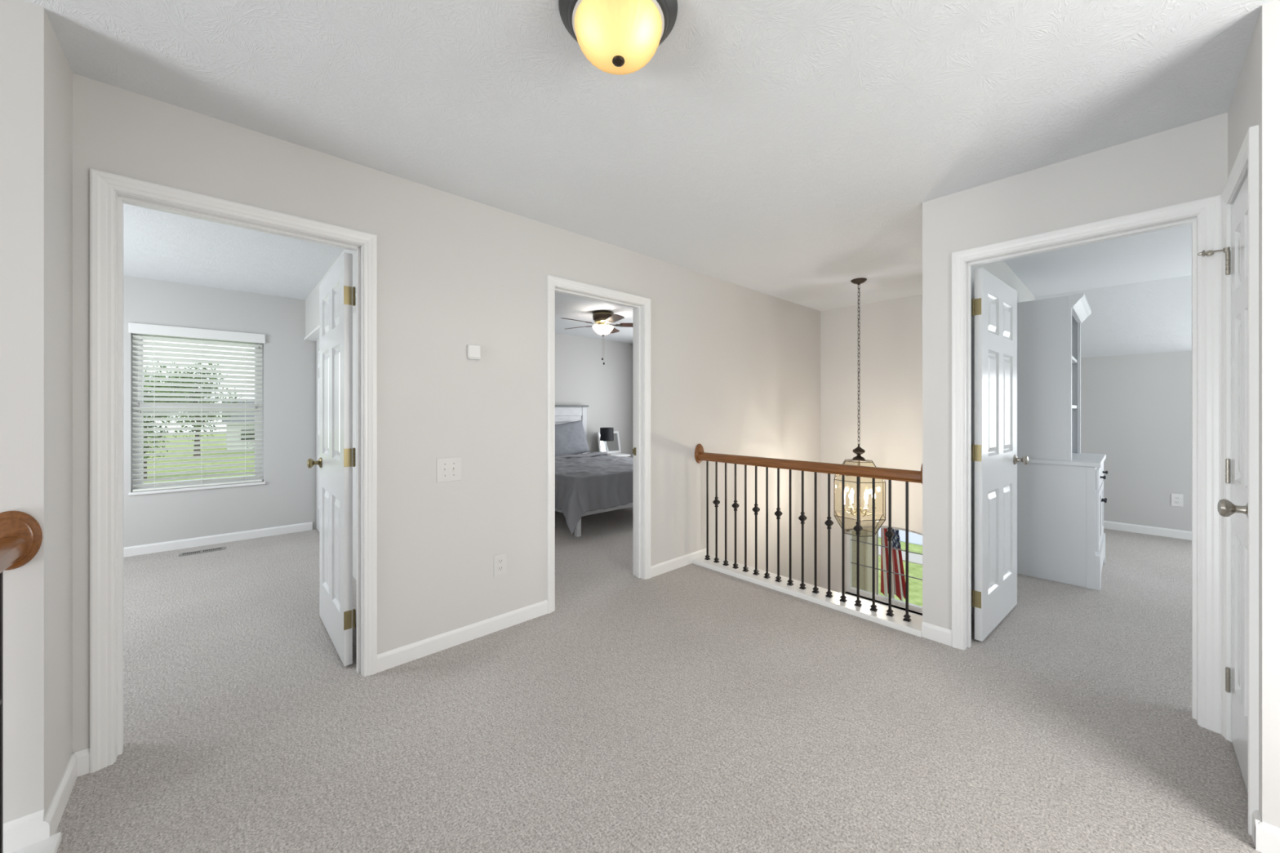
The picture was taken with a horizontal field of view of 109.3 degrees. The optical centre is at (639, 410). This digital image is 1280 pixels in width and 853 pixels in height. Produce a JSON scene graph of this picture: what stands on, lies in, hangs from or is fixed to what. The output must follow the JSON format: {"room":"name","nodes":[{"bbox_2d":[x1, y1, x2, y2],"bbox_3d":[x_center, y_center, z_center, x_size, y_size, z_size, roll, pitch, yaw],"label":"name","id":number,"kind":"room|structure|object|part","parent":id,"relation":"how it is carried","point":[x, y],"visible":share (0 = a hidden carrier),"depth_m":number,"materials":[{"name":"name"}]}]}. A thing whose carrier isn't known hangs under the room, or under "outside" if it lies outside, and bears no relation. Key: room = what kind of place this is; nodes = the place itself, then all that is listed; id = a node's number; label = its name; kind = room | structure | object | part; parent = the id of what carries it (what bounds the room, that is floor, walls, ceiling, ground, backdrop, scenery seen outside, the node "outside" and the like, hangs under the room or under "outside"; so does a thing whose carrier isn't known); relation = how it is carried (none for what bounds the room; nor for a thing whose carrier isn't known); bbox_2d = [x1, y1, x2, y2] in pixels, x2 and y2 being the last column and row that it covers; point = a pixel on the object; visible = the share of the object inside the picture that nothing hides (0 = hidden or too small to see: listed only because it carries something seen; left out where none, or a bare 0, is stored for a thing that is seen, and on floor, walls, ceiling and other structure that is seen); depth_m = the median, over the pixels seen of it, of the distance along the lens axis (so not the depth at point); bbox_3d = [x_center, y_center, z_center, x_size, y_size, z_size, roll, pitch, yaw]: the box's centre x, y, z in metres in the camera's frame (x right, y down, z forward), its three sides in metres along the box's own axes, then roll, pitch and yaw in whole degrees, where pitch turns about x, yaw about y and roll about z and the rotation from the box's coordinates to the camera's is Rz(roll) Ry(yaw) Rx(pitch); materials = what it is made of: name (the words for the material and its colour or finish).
{"room":"upstairs landing","nodes":[
{"label":"upstairs landing","id":0,"kind":"room"},
{"bbox_2d":[0,0,72,823],"bbox_3d":[-3.478,1.420,0.025,4.323,5.180,0.466,0,0,-43],"label":"wall","id":1,"kind":"structure","parent":0,"point":[36,74],"depth_m":1.31,"materials":[{"name":"white paint"}]},
{"bbox_2d":[3,808,44,852],"bbox_3d":[-1.810,1.198,1.240,0.224,0.083,0.012,0,0,-43],"label":"baseboard","id":2,"kind":"structure","parent":1,"relation":"attached to","point":[24,831],"depth_m":1.29,"materials":[{"name":"white paint"}]},
{"bbox_2d":[11,831,61,852],"bbox_3d":[-1.150,1.255,0.602,0.186,0.030,1.845,0,0,-43],"label":"trim","id":3,"kind":"structure","parent":1,"relation":"attached to","point":[51,845],"depth_m":1.29,"materials":[{"name":"white paint"}]},
{"bbox_2d":[0,511,42,852],"bbox_3d":[-1.166,0.761,0.621,0.113,0.958,1.795,0,0,-43],"label":"stair railing","id":4,"kind":"object","parent":3,"relation":"on","point":[20,533],"visible":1,"depth_m":1.26,"materials":[{"name":"brown wood"}]},
{"bbox_3d":[-1.166,0.385,0.621,0.066,0.067,1.795,0,0,-43],"label":"handrail","id":5,"kind":"part","parent":4,"relation":"part of","materials":[{"name":"brown wood"}]},
{"bbox_2d":[42,752,77,839],"bbox_3d":[-1.841,1.228,1.447,0.012,0.083,0.359,0,0,-43],"label":"baseboard","id":6,"kind":"structure","parent":1,"relation":"attached to","point":[53,816],"depth_m":1.42,"materials":[{"name":"white paint"}]},
{"bbox_2d":[305,248,356,337],"bbox_3d":[-2.381,-0.965,3.614,0.085,0.410,3.319,0,0,-43],"label":"wall","id":7,"kind":"structure","parent":0,"point":[312,302],"depth_m":4.29,"materials":[{"name":"grey paint"}]},
{"bbox_2d":[316,339,319,531],"bbox_3d":[-3.169,0.256,4.560,0.034,2.005,0.800,0,0,-43],"label":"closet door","id":8,"kind":"structure","parent":7,"relation":"in","point":[317,340],"depth_m":4.77,"materials":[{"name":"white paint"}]},
{"bbox_2d":[303,293,356,341],"bbox_3d":[-2.647,-0.753,3.906,0.114,0.022,2.530,0,0,-43],"label":"trim","id":9,"kind":"structure","parent":7,"relation":"attached to","point":[313,335],"depth_m":4.42,"materials":[{"name":"white paint"}]},
{"bbox_2d":[352,311,356,580],"bbox_3d":[-1.772,0.050,3.080,0.085,2.440,1.709,0,0,-43],"label":"wall","id":10,"kind":"structure","parent":0,"point":[354,314],"depth_m":3.43,"materials":[{"name":"grey paint"}]},
{"bbox_2d":[123,275,632,547],"bbox_3d":[-2.815,0.050,5.554,7.440,2.440,0.120,0,0,-43],"label":"wall","id":11,"kind":"structure","parent":0,"point":[288,495],"depth_m":4.61,"materials":[{"name":"grey paint"}]},
{"bbox_2d":[128,333,265,495],"bbox_3d":[-4.149,0.010,4.306,0.919,1.460,0.133,0,0,-43],"label":"window","id":12,"kind":"structure","parent":11,"relation":"in","point":[144,492],"depth_m":4.22,"materials":[{"name":"white plastic"}]},
{"bbox_2d":[128,322,265,491],"bbox_3d":[-4.125,-0.026,4.279,0.919,1.477,0.069,0,0,-43],"label":"window blind","id":13,"kind":"object","parent":12,"relation":"attached to","point":[140,329],"visible":1,"depth_m":4.25,"materials":[{"name":"white paint"}]},
{"bbox_3d":[-4.408,-0.375,3.993,0.002,0.590,0.002,0,0,-43],"label":"pull cord","id":14,"kind":"part","parent":13,"relation":"part of","materials":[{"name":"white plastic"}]},
{"bbox_3d":[-4.401,-0.340,3.999,0.002,0.660,0.002,0,0,-43],"label":"pull cord","id":15,"kind":"part","parent":13,"relation":"part of","materials":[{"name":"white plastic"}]},
{"bbox_3d":[-4.357,0.020,4.077,0.002,1.380,0.051,0,0,-43],"label":"ladder cord","id":16,"kind":"part","parent":13,"relation":"part of","materials":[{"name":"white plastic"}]},
{"bbox_3d":[-4.131,-0.696,4.286,0.883,0.041,0.038,0,0,-43],"label":"head rail","id":17,"kind":"part","parent":13,"relation":"part of","materials":[{"name":"white plastic"}]},
{"bbox_3d":[-4.132,0.703,4.287,0.875,0.018,0.044,0,0,-43],"label":"rail","id":18,"kind":"part","parent":13,"relation":"part of","materials":[{"name":"white plastic"}]},
{"bbox_3d":[-3.905,0.020,4.495,0.002,1.380,0.051,0,0,-43],"label":"ladder cord","id":19,"kind":"part","parent":13,"relation":"part of","materials":[{"name":"white fabric"}]},
{"bbox_3d":[-3.828,-0.360,4.529,0.002,0.620,0.002,0,0,-43],"label":"pull cord","id":20,"kind":"part","parent":13,"relation":"part of","materials":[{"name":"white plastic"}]},
{"bbox_3d":[-4.130,0.728,4.284,0.919,0.024,0.074,0,0,-43],"label":"sill","id":21,"kind":"part","parent":12,"relation":"part of","materials":[{"name":"white paint"}]},
{"bbox_3d":[-4.159,-0.015,4.316,0.795,0.054,0.035,0,0,-43],"label":"meeting rail","id":22,"kind":"part","parent":12,"relation":"part of","materials":[{"name":"white plastic"}]},
{"bbox_2d":[123,521,312,557],"bbox_3d":[-4.445,1.228,3.959,2.600,0.083,0.012,0,0,-43],"label":"baseboard","id":23,"kind":"structure","parent":11,"relation":"attached to","point":[240,535],"depth_m":4.31,"materials":[{"name":"white paint"}]},
{"bbox_2d":[72,73,820,752],"bbox_3d":[0.085,1.420,3.551,5.697,5.180,0.120,0,0,-43],"label":"wall","id":24,"kind":"structure","parent":0,"point":[735,369],"depth_m":2.53,"materials":[{"name":"white paint"}]},
{"bbox_2d":[74,747,89,777],"bbox_3d":[-1.947,1.228,1.584,0.042,0.083,0.012,0,0,-43],"label":"baseboard","id":25,"kind":"structure","parent":24,"relation":"attached to","point":[83,756],"depth_m":1.58,"materials":[{"name":"white paint"}]},
{"bbox_2d":[89,168,377,773],"bbox_3d":[-1.907,0.211,2.228,0.891,2.118,0.916,0,0,-43],"label":"door frame","id":26,"kind":"structure","parent":24,"relation":"in","point":[108,192],"depth_m":1.86,"materials":[{"name":"white paint"}]},
{"bbox_3d":[-1.953,0.315,2.723,0.069,0.064,0.064,0,0,-43],"label":"knob","id":27,"kind":"part","parent":26,"relation":"part of","materials":[{"name":"gold metal"}]},
{"bbox_2d":[436,457,461,482],"bbox_3d":[-1.020,0.317,2.436,0.130,0.128,0.019,0,0,-43],"label":"light switch","id":28,"kind":"object","parent":24,"relation":"attached to","point":[448,469],"visible":1,"depth_m":2.44,"materials":[{"name":"white plastic"}]},
{"bbox_2d":[377,600,547,672],"bbox_3d":[-0.929,1.228,2.524,0.949,0.083,0.012,0,0,-43],"label":"baseboard","id":29,"kind":"structure","parent":24,"relation":"attached to","point":[390,659],"depth_m":2.46,"materials":[{"name":"white paint"}]},
{"bbox_2d":[466,344,480,359],"bbox_3d":[-0.921,-0.324,2.522,0.070,0.079,0.026,0,0,-43],"label":"wall sensor","id":30,"kind":"object","parent":24,"relation":"attached to","point":[473,352],"visible":1,"depth_m":2.51,"materials":[{"name":"white plastic"}]},
{"bbox_2d":[493,552,506,577],"bbox_3d":[-0.811,0.895,2.636,0.078,0.124,0.008,0,0,-43],"label":"wall outlet","id":31,"kind":"object","parent":24,"relation":"attached to","point":[500,560],"visible":1,"depth_m":2.63,"materials":[{"name":"white plastic"}]},
{"bbox_2d":[497,565,503,571],"bbox_3d":[-0.809,0.916,2.635,0.034,0.028,0.003,0,0,-43],"label":"socket","id":32,"kind":"object","parent":31,"relation":"attached to","point":[500,568],"depth_m":2.63,"materials":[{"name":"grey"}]},
{"bbox_2d":[497,558,503,564],"bbox_3d":[-0.809,0.874,2.635,0.034,0.028,0.003,0,0,-43],"label":"socket","id":33,"kind":"object","parent":31,"relation":"attached to","point":[500,561],"depth_m":2.63,"materials":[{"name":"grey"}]},
{"bbox_2d":[546,275,650,613],"bbox_3d":[-0.297,0.211,3.198,0.894,2.118,0.157,0,0,-43],"label":"door frame","id":34,"kind":"structure","parent":24,"relation":"in","point":[641,305],"depth_m":3.42,"materials":[{"name":"white paint"}]},
{"bbox_3d":[-0.344,0.211,3.249,0.894,2.118,0.018,0,0,-43],"label":"casing","id":35,"kind":"part","parent":34,"relation":"part of","materials":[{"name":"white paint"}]},
{"bbox_3d":[-0.039,0.315,3.490,0.005,0.060,0.049,0,0,-43],"label":"strike plate","id":36,"kind":"part","parent":34,"relation":"part of","materials":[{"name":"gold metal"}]},
{"bbox_2d":[650,548,706,577],"bbox_3d":[0.331,1.228,3.687,0.692,0.083,0.012,0,0,-43],"label":"baseboard","id":37,"kind":"structure","parent":24,"relation":"attached to","point":[658,569],"depth_m":3.64,"materials":[{"name":"white paint"}]},
{"bbox_2d":[23,0,1275,343],"bbox_3d":[0.036,-1.245,1.803,11.900,0.150,9.500,0,0,-43],"label":"ceiling","id":38,"kind":"structure","parent":0,"point":[793,151],"depth_m":1.75,"materials":[{"name":"white paint"}]},
{"bbox_2d":[560,310,632,364],"bbox_3d":[-0.471,-0.857,5.394,1.041,0.626,1.088,0,0,-43],"label":"ceiling fan","id":39,"kind":"object","parent":38,"relation":"hanging from","point":[602,317],"visible":0.98,"depth_m":5.33,"materials":[{"name":"brown metal"}]},
{"bbox_3d":[-0.726,-1.025,5.169,0.362,0.033,0.131,0,0,-43],"label":"blade","id":40,"kind":"part","parent":39,"relation":"part of","materials":[{"name":"brown wood"}]},
{"bbox_3d":[-0.440,-0.951,5.419,0.252,0.098,0.252,0,0,-43],"label":"lamp shade","id":41,"kind":"part","parent":39,"relation":"part of","materials":[{"name":"white glass"}]},
{"bbox_3d":[-0.440,-1.157,5.419,0.256,0.027,0.256,0,0,-43],"label":"ceiling plate","id":42,"kind":"part","parent":39,"relation":"part of","materials":[{"name":"brown metal"}]},
{"bbox_3d":[-0.288,-1.025,5.071,0.131,0.033,0.360,0,0,-24],"label":"blade","id":43,"kind":"part","parent":39,"relation":"part of","materials":[{"name":"brown wood"}]},
{"bbox_3d":[-0.359,-1.025,5.790,0.131,0.033,0.360,0,0,12],"label":"blade","id":44,"kind":"part","parent":39,"relation":"part of","materials":[{"name":"brown wood"}]},
{"bbox_3d":[-0.062,-1.025,5.457,0.360,0.033,0.131,0,0,-6],"label":"blade","id":45,"kind":"part","parent":39,"relation":"part of","materials":[{"name":"brown wood"}]},
{"bbox_2d":[558,0,677,75],"bbox_3d":[-0.063,-1.089,1.322,0.344,0.163,0.344,0,0,-43],"label":"ceiling light","id":46,"kind":"object","parent":38,"relation":"attached to","point":[617,37],"visible":1,"depth_m":1.27,"materials":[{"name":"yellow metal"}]},
{"bbox_2d":[834,277,885,537],"bbox_3d":[1.961,-0.036,4.072,0.431,2.268,0.465,0,0,-43],"label":"lantern chandelier","id":47,"kind":"object","parent":38,"relation":"hanging from","point":[858,451],"visible":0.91,"depth_m":4.05,"materials":[{"name":"brown metal"}]},
{"bbox_3d":[1.961,-0.410,4.072,0.013,1.432,0.013,0,0,-43],"label":"cord","id":48,"kind":"part","parent":47,"relation":"part of","materials":[{"name":"grey plastic"}]},
{"bbox_3d":[1.961,-0.410,4.072,0.018,1.442,0.018,0,0,32],"label":"chain","id":49,"kind":"part","parent":47,"relation":"part of","materials":[{"name":"brown metal"}]},
{"bbox_3d":[1.961,0.771,4.072,0.432,0.654,0.468,0,0,-43],"label":"lantern frame","id":50,"kind":"part","parent":47,"relation":"part of","materials":[{"name":"brown metal"}]},
{"bbox_2d":[844,461,876,516],"bbox_3d":[1.961,0.687,4.072,0.276,0.494,0.265,0,0,-43],"label":"candle","id":51,"kind":"object","parent":47,"relation":"on","point":[851,495],"depth_m":4.00,"materials":[{"name":"white plastic"}]},
{"bbox_2d":[55,506,1262,852],"bbox_3d":[-0.011,1.410,1.780,11.800,0.280,9.470,0,0,-43],"label":"floor","id":52,"kind":"structure","parent":0,"point":[692,708],"depth_m":1.85,"materials":[{"name":"carpet"}]},
{"bbox_2d":[178,546,225,556],"bbox_3d":[-3.931,1.267,4.081,0.298,0.006,0.100,0,0,-43],"label":"floor vent","id":53,"kind":"object","parent":52,"relation":"in","point":[220,548],"visible":1,"depth_m":4.08,"materials":[{"name":"silver metal"}]},
{"bbox_2d":[555,404,632,537],"bbox_3d":[-0.769,0.594,5.881,1.670,1.352,2.145,0,0,-43],"label":"frame","id":54,"kind":"object","parent":52,"relation":"on","point":[564,414],"visible":0.13,"depth_m":6.88,"materials":[{"name":"white wood"}]},
{"bbox_3d":[-1.446,0.013,6.615,1.470,0.135,0.018,0,0,-43],"label":"rail","id":55,"kind":"part","parent":54,"relation":"part of","materials":[{"name":"white wood"}]},
{"bbox_3d":[-0.628,1.140,4.586,0.050,0.260,0.050,0,0,-43],"label":"leg","id":56,"kind":"part","parent":54,"relation":"part of","materials":[{"name":"white wood"}]},
{"bbox_3d":[-0.895,0.608,7.157,0.085,1.325,0.080,0,0,-43],"label":"headboard post","id":57,"kind":"part","parent":54,"relation":"part of","materials":[{"name":"white wood"}]},
{"bbox_3d":[-0.048,1.020,5.108,1.580,0.100,0.030,0,0,-43],"label":"rail","id":58,"kind":"part","parent":54,"relation":"part of","materials":[{"name":"white wood"}]},
{"bbox_3d":[-0.743,0.853,5.861,1.580,0.235,2.020,0,0,-43],"label":"mattress","id":59,"kind":"object","parent":54,"relation":"on","visible":0},
{"bbox_2d":[555,420,589,455],"bbox_3d":[-1.096,0.432,6.692,0.804,0.569,0.220,0,0,-43],"label":"pillow","id":60,"kind":"object","parent":59,"relation":"on","point":[570,437],"visible":0.77,"depth_m":6.67,"materials":[{"name":"grey fabric"}]},
{"bbox_2d":[555,451,632,534],"bbox_3d":[-0.560,0.899,5.661,2.028,0.564,1.911,0,0,-43],"label":"comforter","id":61,"kind":"object","parent":59,"relation":"on","point":[599,480],"visible":0.52,"depth_m":4.74,"materials":[{"name":"grey fabric"}]},
{"bbox_2d":[608,453,630,457],"bbox_3d":[-0.459,0.985,7.212,0.490,0.570,0.380,0,0,-43],"label":"nightstand","id":62,"kind":"object","parent":52,"relation":"on","point":[611,454],"visible":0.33,"depth_m":7.22,"materials":[{"name":"white wood"}]},
{"bbox_2d":[600,427,613,454],"bbox_3d":[-0.523,0.486,7.166,0.216,0.428,0.216,0,0,-43],"label":"table lamp","id":63,"kind":"object","parent":62,"relation":"on","point":[606,434],"visible":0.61,"depth_m":7.08,"materials":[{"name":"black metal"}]},
{"bbox_3d":[-0.523,0.375,7.166,0.216,0.206,0.216,0,0,-43],"label":"lamp shade","id":64,"kind":"part","parent":63,"relation":"part of","materials":[{"name":"black fabric"}]},
{"bbox_2d":[596,431,621,453],"bbox_3d":[-0.505,0.523,7.446,0.440,0.357,0.086,0,0,-43],"label":"leaning mirror","id":65,"kind":"object","parent":62,"relation":"on","point":[613,446],"visible":0.76,"depth_m":7.46,"materials":[{"name":"white wood"}]},
{"bbox_2d":[599,433,618,451],"bbox_3d":[-0.506,0.523,7.447,0.372,0.287,0.060,0,0,-43],"label":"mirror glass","id":66,"kind":"object","parent":65,"relation":"attached to","point":[612,446],"depth_m":7.45,"materials":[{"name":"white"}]},
{"bbox_2d":[1017,453,1107,591],"bbox_3d":[3.403,0.819,3.691,0.921,0.902,0.546,0,0,-43],"label":"dresser","id":67,"kind":"object","parent":52,"relation":"on","point":[1061,536],"visible":0.95,"depth_m":3.37,"materials":[{"name":"white paint"}]},
{"bbox_2d":[1017,293,1091,461],"bbox_3d":[3.369,-0.238,3.727,0.891,1.213,0.436,0,0,-43],"label":"hutch","id":68,"kind":"object","parent":67,"relation":"on","point":[1049,330],"visible":0.83,"depth_m":3.43,"materials":[{"name":"white paint"}]},
{"bbox_3d":[3.025,-0.236,3.462,0.022,1.208,0.348,0,0,-43],"label":"panel","id":69,"kind":"part","parent":68,"relation":"part of","materials":[{"name":"white paint"}]},
{"bbox_3d":[3.466,-0.236,3.621,0.891,1.208,0.018,0,0,-43],"label":"frame","id":70,"kind":"part","parent":68,"relation":"part of","materials":[{"name":"white paint"}]},
{"bbox_3d":[3.660,-0.236,4.049,0.022,1.208,0.348,0,0,-43],"label":"panel","id":71,"kind":"part","parent":68,"relation":"part of","materials":[{"name":"white paint"}]},
{"bbox_2d":[1071,355,1077,363],"bbox_3d":[3.343,-0.420,3.755,0.843,0.026,0.342,0,0,-43],"label":"shelf","id":72,"kind":"object","parent":68,"relation":"attached to","point":[1074,360],"depth_m":3.80,"materials":[{"name":"white paint"}]},
{"bbox_3d":[3.495,-0.797,3.591,0.891,0.095,0.066,0,0,-43],"label":"crown moulding","id":73,"kind":"part","parent":68,"relation":"part of","materials":[{"name":"white paint"}]},
{"bbox_3d":[3.412,0.497,3.380,0.395,0.145,0.016,0,0,-43],"label":"drawer","id":74,"kind":"part","parent":67,"relation":"part of","materials":[{"name":"white paint"}]},
{"bbox_3d":[3.412,0.797,3.380,0.395,0.425,0.016,0,0,-43],"label":"door","id":75,"kind":"part","parent":67,"relation":"part of","materials":[{"name":"white paint"}]},
{"bbox_3d":[3.713,0.797,3.658,0.395,0.425,0.016,0,0,-43],"label":"door","id":76,"kind":"part","parent":67,"relation":"part of","materials":[{"name":"white paint"}]},
{"bbox_3d":[3.713,0.497,3.658,0.395,0.145,0.016,0,0,-43],"label":"drawer","id":77,"kind":"part","parent":67,"relation":"part of","materials":[{"name":"white paint"}]},
{"bbox_2d":[820,294,922,615],"bbox_3d":[2.748,1.420,4.777,0.120,5.180,1.691,0,0,-43],"label":"wall","id":78,"kind":"structure","parent":0,"point":[891,331],"depth_m":4.95,"materials":[{"name":"white paint"}]},
{"bbox_2d":[839,525,922,617],"bbox_3d":[2.712,1.698,4.754,0.185,0.945,1.225,0,0,-43],"label":"window","id":79,"kind":"structure","parent":78,"relation":"in","point":[850,588],"depth_m":4.97,"materials":[{"name":"white plastic"}]},
{"bbox_3d":[2.695,2.085,4.737,0.137,0.030,1.225,0,0,-43],"label":"sill","id":80,"kind":"part","parent":79,"relation":"part of","materials":[{"name":"white paint"}]},
{"bbox_2d":[850,528,922,595],"bbox_3d":[2.761,1.641,4.798,0.011,0.769,1.055,0,0,-43],"label":"grille","id":81,"kind":"object","parent":79,"relation":"attached to","point":[852,589],"depth_m":5.02,"materials":[{"name":"silver metal"}]},
{"bbox_2d":[880,528,905,600],"bbox_3d":[2.979,1.792,5.595,1.320,1.283,0.235,0,0,-37],"label":"flag","id":82,"kind":"object","parent":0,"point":[898,581],"visible":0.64,"depth_m":5.78,"materials":[{"name":"fabric"}]},
{"bbox_2d":[971,260,1035,613],"bbox_3d":[3.217,1.420,3.977,4.077,5.180,0.120,0,0,-43],"label":"wall","id":83,"kind":"structure","parent":0,"point":[1000,269],"depth_m":2.89,"materials":[{"name":"white paint"}]},
{"bbox_2d":[922,112,1227,630],"bbox_3d":[1.992,0.050,2.210,0.120,2.440,1.055,0,0,-43],"label":"wall","id":84,"kind":"structure","parent":0,"point":[1188,162],"depth_m":2.28,"materials":[{"name":"white paint"}]},
{"bbox_2d":[692,554,922,637],"bbox_3d":[1.083,1.255,3.240,0.212,0.030,1.691,0,0,-43],"label":"trim","id":85,"kind":"structure","parent":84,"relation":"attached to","point":[915,624],"depth_m":3.04,"materials":[{"name":"white paint"}]},
{"bbox_2d":[694,444,922,622],"bbox_3d":[1.073,0.761,3.231,0.113,0.958,1.691,0,0,-43],"label":"stair railing","id":86,"kind":"object","parent":85,"relation":"on","point":[895,474],"visible":0.88,"depth_m":3.09,"materials":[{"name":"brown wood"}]},
{"bbox_3d":[1.073,0.385,3.231,0.066,0.067,1.691,0,0,-43],"label":"handrail","id":87,"kind":"part","parent":86,"relation":"part of","materials":[{"name":"brown wood"}]},
{"bbox_2d":[921,621,951,646],"bbox_3d":[1.634,1.228,2.501,0.012,0.083,0.142,0,0,-43],"label":"baseboard","id":88,"kind":"structure","parent":84,"relation":"attached to","point":[929,631],"depth_m":2.50,"materials":[{"name":"white paint"}]},
{"bbox_2d":[951,195,1221,733],"bbox_3d":[2.316,0.211,2.424,0.923,2.118,0.895,0,0,-43],"label":"door","id":89,"kind":"structure","parent":84,"relation":"in","point":[993,307],"depth_m":2.41,"materials":[{"name":"white paint"}]},
{"bbox_3d":[2.426,0.315,2.889,0.064,0.064,0.071,0,0,-43],"label":"knob","id":90,"kind":"part","parent":89,"relation":"part of","materials":[{"name":"silver metal"}]},
{"bbox_2d":[1035,275,1191,357],"bbox_3d":[5.763,-0.877,3.539,0.930,0.585,3.980,0,0,-43],"label":"ceiling","id":91,"kind":"structure","parent":0,"point":[1150,317],"depth_m":4.43,"materials":[{"name":"white paint"}]},
{"bbox_2d":[1080,351,1191,531],"bbox_3d":[6.068,0.343,3.820,0.100,1.855,3.980,0,0,-43],"label":"wall","id":92,"kind":"structure","parent":0,"point":[1136,409],"depth_m":4.70,"materials":[{"name":"grey paint"}]},
{"bbox_2d":[1103,520,1191,540],"bbox_3d":[6.027,1.228,3.782,0.012,0.083,3.980,0,0,-43],"label":"baseboard","id":93,"kind":"structure","parent":92,"relation":"attached to","point":[1166,532],"depth_m":4.65,"materials":[{"name":"white paint"}]},
{"bbox_2d":[1171,493,1182,506],"bbox_3d":[5.347,0.892,4.522,0.008,0.124,0.078,0,0,-43],"label":"wall outlet","id":94,"kind":"object","parent":92,"relation":"attached to","point":[1176,499],"visible":1,"depth_m":4.52,"materials":[{"name":"white plastic"}]},
{"bbox_2d":[1227,0,1279,828],"bbox_3d":[2.136,0.050,1.544,0.813,2.440,0.120,0,0,-43],"label":"wall","id":95,"kind":"structure","parent":0,"point":[1255,100],"depth_m":1.30,"materials":[{"name":"white paint"}]},
{"bbox_2d":[1197,124,1258,835],"bbox_3d":[2.085,0.211,1.549,0.640,2.118,0.198,0,0,-43],"label":"door","id":96,"kind":"structure","parent":95,"relation":"in","point":[1237,508],"depth_m":1.57,"materials":[{"name":"white paint"}]},
{"bbox_3d":[1.904,0.315,1.454,0.064,0.064,0.069,0,0,-43],"label":"knob","id":97,"kind":"part","parent":96,"relation":"part of","materials":[{"name":"silver metal"}]},
{"bbox_3d":[2.064,0.211,1.571,0.640,2.118,0.018,0,0,-43],"label":"casing","id":98,"kind":"part","parent":96,"relation":"part of","materials":[{"name":"white paint"}]},
{"bbox_2d":[1251,809,1262,848],"bbox_3d":[1.808,1.228,1.331,0.062,0.083,0.012,0,0,-43],"label":"baseboard","id":99,"kind":"structure","parent":95,"relation":"attached to","point":[1255,814],"depth_m":1.34,"materials":[{"name":"white paint"}]},
{"bbox_3d":[2.304,0.050,0.851,0.120,2.440,1.125,0,0,-43],"label":"wall","id":100,"kind":"structure","parent":0,"visible":0},
{"bbox_2d":[1254,818,1279,852],"bbox_3d":[2.210,1.228,0.855,0.012,0.083,1.258,0,0,-43],"label":"baseboard","id":101,"kind":"structure","parent":100,"relation":"attached to","point":[1268,836],"depth_m":1.30,"materials":[{"name":"white paint"}]},
{"label":"outside","id":102,"kind":"structure","parent":0,"visible":0},
{"bbox_2d":[143,434,922,606],"bbox_3d":[-9.613,4.270,25.151,160.000,0.200,170.000,0,0,-43],"label":"ground","id":103,"kind":"structure","parent":102,"point":[915,586],"depth_m":31.10,"materials":[{"name":"green plant"}]},
{"bbox_2d":[143,371,192,479],"bbox_3d":[-29.610,0.848,26.647,5.008,6.653,5.248,0,0,-43],"label":"leafy tree","id":104,"kind":"object","parent":103,"relation":"on","point":[157,416],"visible":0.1,"depth_m":27.04,"materials":[{"name":"green plant"}]},
{"bbox_2d":[143,360,244,456],"bbox_3d":[-38.959,-0.129,39.533,6.791,8.610,6.481,0,0,-25],"label":"leafy tree","id":105,"kind":"object","parent":103,"relation":"on","point":[180,431],"visible":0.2,"depth_m":39.19,"materials":[{"name":"green plant"}]},
{"bbox_2d":[222,401,254,449],"bbox_3d":[-41.907,1.420,53.859,11.300,5.500,9.000,0,0,-43],"label":"house","id":106,"kind":"structure","parent":103,"relation":"on","point":[236,434],"depth_m":48.11,"materials":[{"name":"grey"}]},
{"bbox_2d":[240,424,253,448],"bbox_3d":[-27.081,1.642,33.467,3.924,5.063,3.343,0,0,-16],"label":"leafy tree","id":107,"kind":"object","parent":103,"relation":"on","point":[247,424],"visible":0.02,"depth_m":32.60,"materials":[{"name":"green plant"}]},
{"bbox_2d":[852,528,878,594],"bbox_3d":[2.641,2.270,5.794,1.098,3.800,0.370,0,0,-43],"label":"house wing","id":108,"kind":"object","parent":103,"relation":"on","point":[865,549],"visible":0.06,"depth_m":5.79,"materials":[{"name":"beige"}]},
{"bbox_3d":[2.909,2.270,6.041,0.370,3.800,0.370,0,0,-43],"label":"post","id":109,"kind":"part","parent":108,"relation":"part of","materials":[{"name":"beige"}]},
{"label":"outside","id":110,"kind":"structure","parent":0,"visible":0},
{"bbox_2d":[878,546,922,564],"bbox_3d":[21.379,4.155,-2.037,0.850,0.030,88.000,0,0,-43],"label":"sidewalk","id":111,"kind":"structure","parent":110,"point":[915,558],"depth_m":12.83,"materials":[{"name":"grey concrete"}]},
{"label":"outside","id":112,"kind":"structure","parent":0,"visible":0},
{"bbox_2d":[878,528,922,545],"bbox_3d":[24.777,4.160,1.101,6.100,0.020,88.000,0,0,-43],"label":"street","id":113,"kind":"structure","parent":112,"point":[915,539],"depth_m":14.84,"materials":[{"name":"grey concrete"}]}
]}

